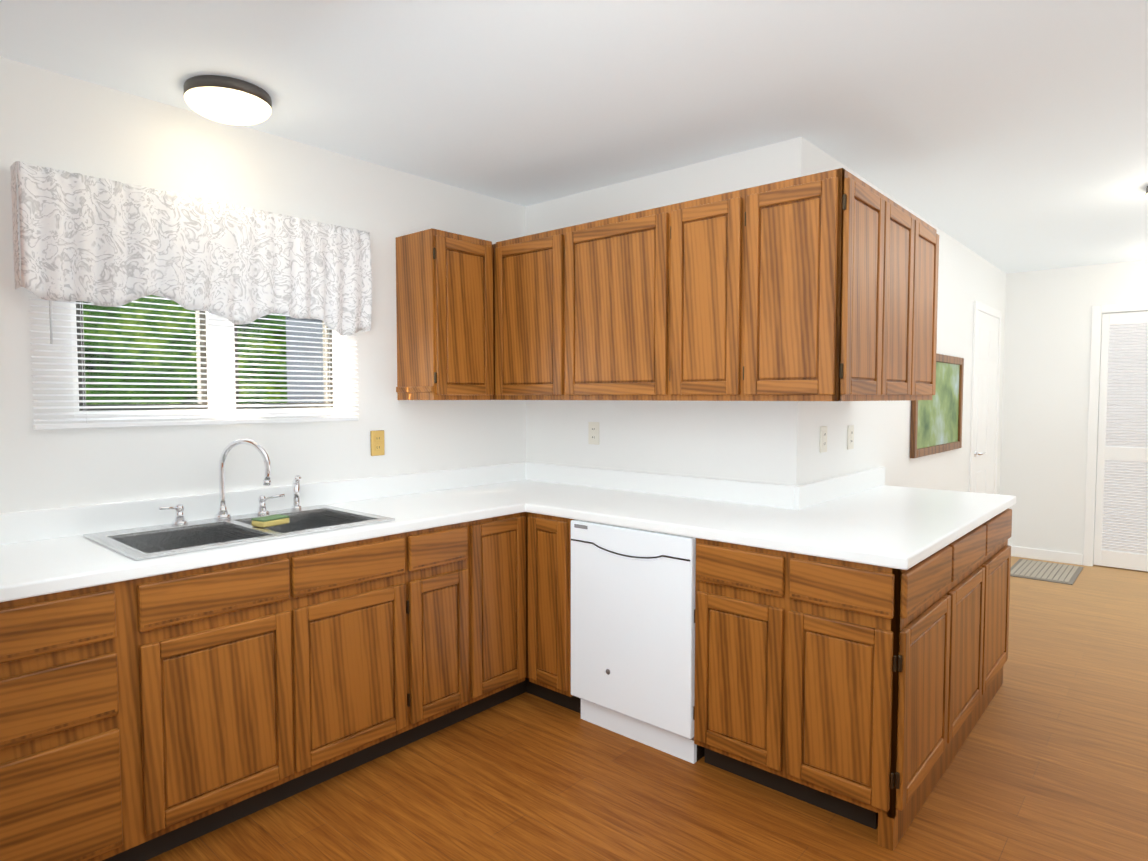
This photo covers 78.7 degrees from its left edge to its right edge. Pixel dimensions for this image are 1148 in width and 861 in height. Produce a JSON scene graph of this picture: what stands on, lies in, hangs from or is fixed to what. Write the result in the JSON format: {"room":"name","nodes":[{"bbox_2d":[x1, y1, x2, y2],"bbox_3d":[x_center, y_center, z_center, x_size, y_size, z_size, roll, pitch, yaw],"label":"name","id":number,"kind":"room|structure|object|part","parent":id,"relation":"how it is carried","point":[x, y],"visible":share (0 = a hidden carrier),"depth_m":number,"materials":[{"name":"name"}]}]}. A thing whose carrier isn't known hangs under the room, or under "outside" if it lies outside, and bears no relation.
{"room":"kitchen","nodes":[
{"label":"kitchen","id":0,"kind":"room"},
{"bbox_2d":[0,57,523,512],"bbox_3d":[-1.874,0.050,2.266,0.150,2.440,4.920,2,4,41],"label":"wall","id":1,"kind":"structure","parent":0,"point":[58,121],"depth_m":2.69,"materials":[{"name":"white paint"}]},
{"bbox_2d":[10,161,371,335],"bbox_3d":[-1.329,-0.623,2.653,0.108,0.463,1.242,2,4,41],"label":"valance curtain","id":2,"kind":"object","parent":1,"relation":"attached to","point":[99,241],"visible":1,"depth_m":2.50,"materials":[{"name":"fabric"}]},
{"bbox_2d":[29,292,358,429],"bbox_3d":[-1.402,-0.426,2.721,0.169,0.803,1.178,2,4,41],"label":"window blinds","id":3,"kind":"structure","parent":1,"relation":"in","point":[217,368],"depth_m":2.66,"materials":[{"name":"white plastic"}]},
{"label":"glass","id":4,"kind":"part","parent":3,"relation":"part of","materials":[{"name":"clear glass"}]},
{"bbox_2d":[370,430,384,455],"bbox_3d":[-0.909,0.058,3.243,0.008,0.116,0.072,2,4,41],"label":"outlet","id":5,"kind":"object","parent":1,"relation":"attached to","point":[377,443],"visible":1,"depth_m":3.24,"materials":[{"name":"yellow"}]},
{"bbox_2d":[396,228,493,399],"bbox_3d":[-0.611,-0.526,3.334,0.297,0.760,0.364,2,4,41],"label":"upper cabinet","id":6,"kind":"object","parent":1,"relation":"attached to","point":[444,296],"visible":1,"depth_m":3.22,"materials":[{"name":"brown wood"}]},
{"bbox_2d":[492,242,499,399],"bbox_3d":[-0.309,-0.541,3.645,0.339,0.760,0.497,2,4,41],"label":"strip","id":7,"kind":"object","parent":1,"relation":"attached to","point":[496,247],"depth_m":3.37,"materials":[{"name":"brown wood"}]},
{"bbox_2d":[0,512,525,860],"bbox_3d":[-1.033,0.817,2.667,0.628,0.870,3.017,2,4,41],"label":"base cabinet","id":8,"kind":"object","parent":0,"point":[145,718],"depth_m":2.18,"materials":[{"name":"brown wood"}]},
{"bbox_2d":[0,466,607,601],"bbox_3d":[-1.021,0.313,2.632,0.660,0.140,3.017,2,4,41],"label":"countertop","id":9,"kind":"structure","parent":8,"relation":"on","point":[43,551],"depth_m":2.48,"materials":[{"name":"white laminate"}]},
{"bbox_2d":[159,439,301,525],"bbox_3d":[-1.236,0.182,2.613,0.215,0.304,0.536,2,4,41],"label":"gooseneck faucet","id":10,"kind":"object","parent":9,"relation":"on","point":[222,514],"visible":1,"depth_m":2.62,"materials":[{"name":"silver metal"}]},
{"bbox_2d":[83,505,394,559],"bbox_3d":[-1.160,0.419,2.502,0.525,0.158,0.870,2,4,41],"label":"double-bowl sink","id":11,"kind":"object","parent":9,"relation":"in","point":[146,542],"visible":0.48,"depth_m":2.50,"materials":[{"name":"silver metal"}]},
{"bbox_2d":[251,514,289,527],"bbox_3d":[-1.089,0.325,2.515,0.070,0.028,0.110,2,3,29],"label":"sponge","id":12,"kind":"object","parent":11,"relation":"on","point":[270,520],"visible":1,"depth_m":2.48,"materials":[{"name":"yellow"}]},
{"bbox_2d":[450,462,571,473],"bbox_3d":[-0.245,0.269,3.537,0.450,0.140,0.632,2,4,41],"label":"countertop","id":13,"kind":"structure","parent":8,"relation":"on","point":[524,467],"depth_m":3.84,"materials":[{"name":"white laminate"}]},
{"bbox_2d":[528,469,967,569],"bbox_3d":[0.599,0.305,2.796,1.557,0.140,0.646,2,4,41],"label":"countertop","id":14,"kind":"structure","parent":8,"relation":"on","point":[869,517],"depth_m":2.89,"materials":[{"name":"white laminate"}]},
{"bbox_2d":[816,466,1015,531],"bbox_3d":[1.516,0.289,3.133,0.624,0.140,1.060,2,4,41],"label":"countertop","id":15,"kind":"structure","parent":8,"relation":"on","point":[982,507],"depth_m":3.23,"materials":[{"name":"white laminate"}]},
{"bbox_2d":[0,0,1147,273],"bbox_3d":[1.445,-1.194,2.105,5.270,0.060,9.150,2,4,41],"label":"ceiling","id":16,"kind":"structure","parent":0,"point":[1008,136],"depth_m":2.39,"materials":[{"name":"white paint"}]},
{"bbox_2d":[183,75,271,124],"bbox_3d":[-1.206,-1.134,2.448,0.276,0.091,0.276,2,4,41],"label":"lamp","id":17,"kind":"object","parent":16,"relation":"attached to","point":[227,100],"visible":1,"depth_m":2.37,"materials":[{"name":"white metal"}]},
{"bbox_2d":[146,556,1147,860],"bbox_3d":[1.445,1.303,2.224,5.270,0.060,9.150,2,4,41],"label":"floor","id":18,"kind":"structure","parent":0,"point":[1048,762],"depth_m":2.44,"materials":[{"name":"brown wood"}]},
{"bbox_2d":[526,512,580,712],"bbox_3d":[0.051,0.786,3.305,0.342,0.870,0.627,2,4,41],"label":"base cabinet","id":19,"kind":"object","parent":18,"relation":"on","point":[548,607],"visible":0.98,"depth_m":3.04,"materials":[{"name":"brown wood"}]},
{"bbox_2d":[571,519,704,763],"bbox_3d":[0.403,0.804,2.985,0.602,0.865,0.608,2,4,41],"label":"dishwasher","id":20,"kind":"object","parent":18,"relation":"on","point":[632,635],"visible":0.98,"depth_m":2.74,"materials":[{"name":"white plastic"}]},
{"bbox_2d":[693,538,948,850],"bbox_3d":[0.900,0.822,2.559,0.700,0.870,0.627,2,4,41],"label":"base cabinet","id":21,"kind":"object","parent":18,"relation":"on","point":[862,693],"depth_m":2.28,"materials":[{"name":"brown wood"}]},
{"bbox_2d":[945,516,996,770],"bbox_3d":[1.321,0.804,2.936,0.607,0.870,0.611,2,4,41],"label":"base cabinet","id":22,"kind":"object","parent":18,"relation":"on","point":[970,555],"depth_m":2.74,"materials":[{"name":"brown wood"}]},
{"bbox_2d":[989,508,1011,703],"bbox_3d":[1.653,0.786,3.314,0.607,0.870,0.639,2,4,41],"label":"base cabinet","id":23,"kind":"object","parent":18,"relation":"on","point":[1001,549],"depth_m":3.19,"materials":[{"name":"brown wood"}]},
{"bbox_2d":[1010,559,1082,584],"bbox_3d":[3.718,1.108,5.539,0.440,0.012,0.700,2,4,41],"label":"door mat","id":24,"kind":"object","parent":18,"relation":"on","point":[1047,571],"visible":0.96,"depth_m":5.49,"materials":[{"name":"beige fabric"}]},
{"bbox_2d":[524,143,775,482],"bbox_3d":[0.319,-0.011,3.533,1.470,2.440,0.120,2,4,41],"label":"wall","id":25,"kind":"structure","parent":0,"point":[729,440],"depth_m":3.37,"materials":[{"name":"white paint"}]},
{"bbox_2d":[500,226,571,399],"bbox_3d":[-0.033,-0.529,3.402,0.516,0.760,0.497,2,4,41],"label":"upper cabinet","id":26,"kind":"object","parent":25,"relation":"attached to","point":[536,269],"depth_m":3.20,"materials":[{"name":"brown wood"}]},
{"bbox_2d":[588,422,598,444],"bbox_3d":[0.102,0.015,3.636,0.072,0.116,0.008,2,4,41],"label":"outlet","id":27,"kind":"object","parent":25,"relation":"attached to","point":[593,432],"visible":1,"depth_m":3.63,"materials":[{"name":"white plastic"}]},
{"bbox_2d":[572,202,683,400],"bbox_3d":[0.322,-0.514,3.090,0.674,0.760,0.497,2,4,41],"label":"upper cabinet","id":28,"kind":"object","parent":25,"relation":"attached to","point":[628,269],"depth_m":2.85,"materials":[{"name":"brown wood"}]},
{"bbox_2d":[680,186,759,400],"bbox_3d":[0.648,-0.500,2.804,0.438,0.760,0.497,2,4,41],"label":"upper cabinet","id":29,"kind":"object","parent":25,"relation":"attached to","point":[722,231],"depth_m":2.57,"materials":[{"name":"brown wood"}]},
{"bbox_2d":[768,137,1007,494],"bbox_3d":[2.320,-0.061,4.588,0.120,2.440,4.350,2,4,41],"label":"wall","id":30,"kind":"structure","parent":0,"point":[881,428],"depth_m":3.86,"materials":[{"name":"white paint"}]},
{"bbox_2d":[820,426,826,452],"bbox_3d":[1.112,0.039,3.117,0.008,0.116,0.072,2,4,41],"label":"outlet","id":31,"kind":"object","parent":30,"relation":"attached to","point":[823,438],"visible":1,"depth_m":3.11,"materials":[{"name":"white plastic"}]},
{"bbox_2d":[760,168,887,400],"bbox_3d":[0.874,-0.491,2.606,0.406,0.760,0.497,2,4,41],"label":"upper cabinet","id":32,"kind":"object","parent":30,"relation":"attached to","point":[822,286],"depth_m":2.38,"materials":[{"name":"brown wood"}]},
{"bbox_2d":[847,425,853,449],"bbox_3d":[1.330,0.032,3.365,0.008,0.116,0.072,2,4,41],"label":"outlet","id":33,"kind":"object","parent":30,"relation":"attached to","point":[850,437],"visible":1,"depth_m":3.35,"materials":[{"name":"white plastic"}]},
{"bbox_2d":[884,198,923,400],"bbox_3d":[1.154,-0.503,2.866,0.368,0.760,0.369,2,4,41],"label":"upper cabinet","id":34,"kind":"object","parent":30,"relation":"attached to","point":[904,302],"depth_m":2.76,"materials":[{"name":"brown wood"}]},
{"bbox_2d":[920,222,938,399],"bbox_3d":[1.350,-0.514,3.088,0.368,0.760,0.445,2,4,41],"label":"upper cabinet","id":35,"kind":"object","parent":30,"relation":"attached to","point":[928,342],"depth_m":3.04,"materials":[{"name":"brown wood"}]},
{"bbox_2d":[910,353,963,457],"bbox_3d":[2.341,-0.172,4.491,0.028,0.630,1.120,2,4,41],"label":"framed landscape picture","id":36,"kind":"object","parent":30,"relation":"attached to","point":[936,424],"visible":0.71,"depth_m":4.53,"materials":[{"name":"brown wood"}]},
{"bbox_2d":[969,300,1001,493],"bbox_3d":[3.280,0.068,5.549,0.060,2.090,0.930,2,4,41],"label":"hall door","id":37,"kind":"structure","parent":30,"relation":"in","point":[986,353],"depth_m":5.51,"materials":[{"name":"white wood"}]},
{"bbox_2d":[1000,259,1147,564],"bbox_3d":[5.038,-0.081,5.014,3.360,2.440,0.120,2,4,41],"label":"wall","id":38,"kind":"structure","parent":0,"point":[1047,363],"depth_m":5.85,"materials":[{"name":"white paint"}]},
{"bbox_2d":[1011,546,1081,564],"bbox_3d":[3.942,1.051,5.942,0.598,0.090,0.012,2,4,41],"label":"baseboard","id":39,"kind":"structure","parent":38,"relation":"attached to","point":[1050,555],"depth_m":5.89,"materials":[{"name":"white wood"}]},
{"bbox_2d":[1083,302,1147,566],"bbox_3d":[4.797,0.077,5.142,1.664,2.112,0.014,2,4,41],"label":"trim","id":40,"kind":"structure","parent":38,"relation":"attached to","point":[1098,311],"depth_m":5.66,"materials":[{"name":"white wood"}]},
{"bbox_2d":[1094,311,1147,571],"bbox_3d":[4.809,0.104,5.156,1.532,2.032,0.067,2,4,41],"label":"doors","id":41,"kind":"structure","parent":38,"relation":"in","point":[1121,527],"depth_m":5.56,"materials":[{"name":"white wood"}]},
{"label":"outside","id":42,"kind":"structure","parent":0,"visible":0},
{"bbox_2d":[83,295,323,403],"bbox_3d":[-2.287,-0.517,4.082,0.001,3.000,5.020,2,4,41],"label":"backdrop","id":43,"kind":"structure","parent":42,"point":[122,321],"depth_m":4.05,"materials":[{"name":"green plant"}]}
]}

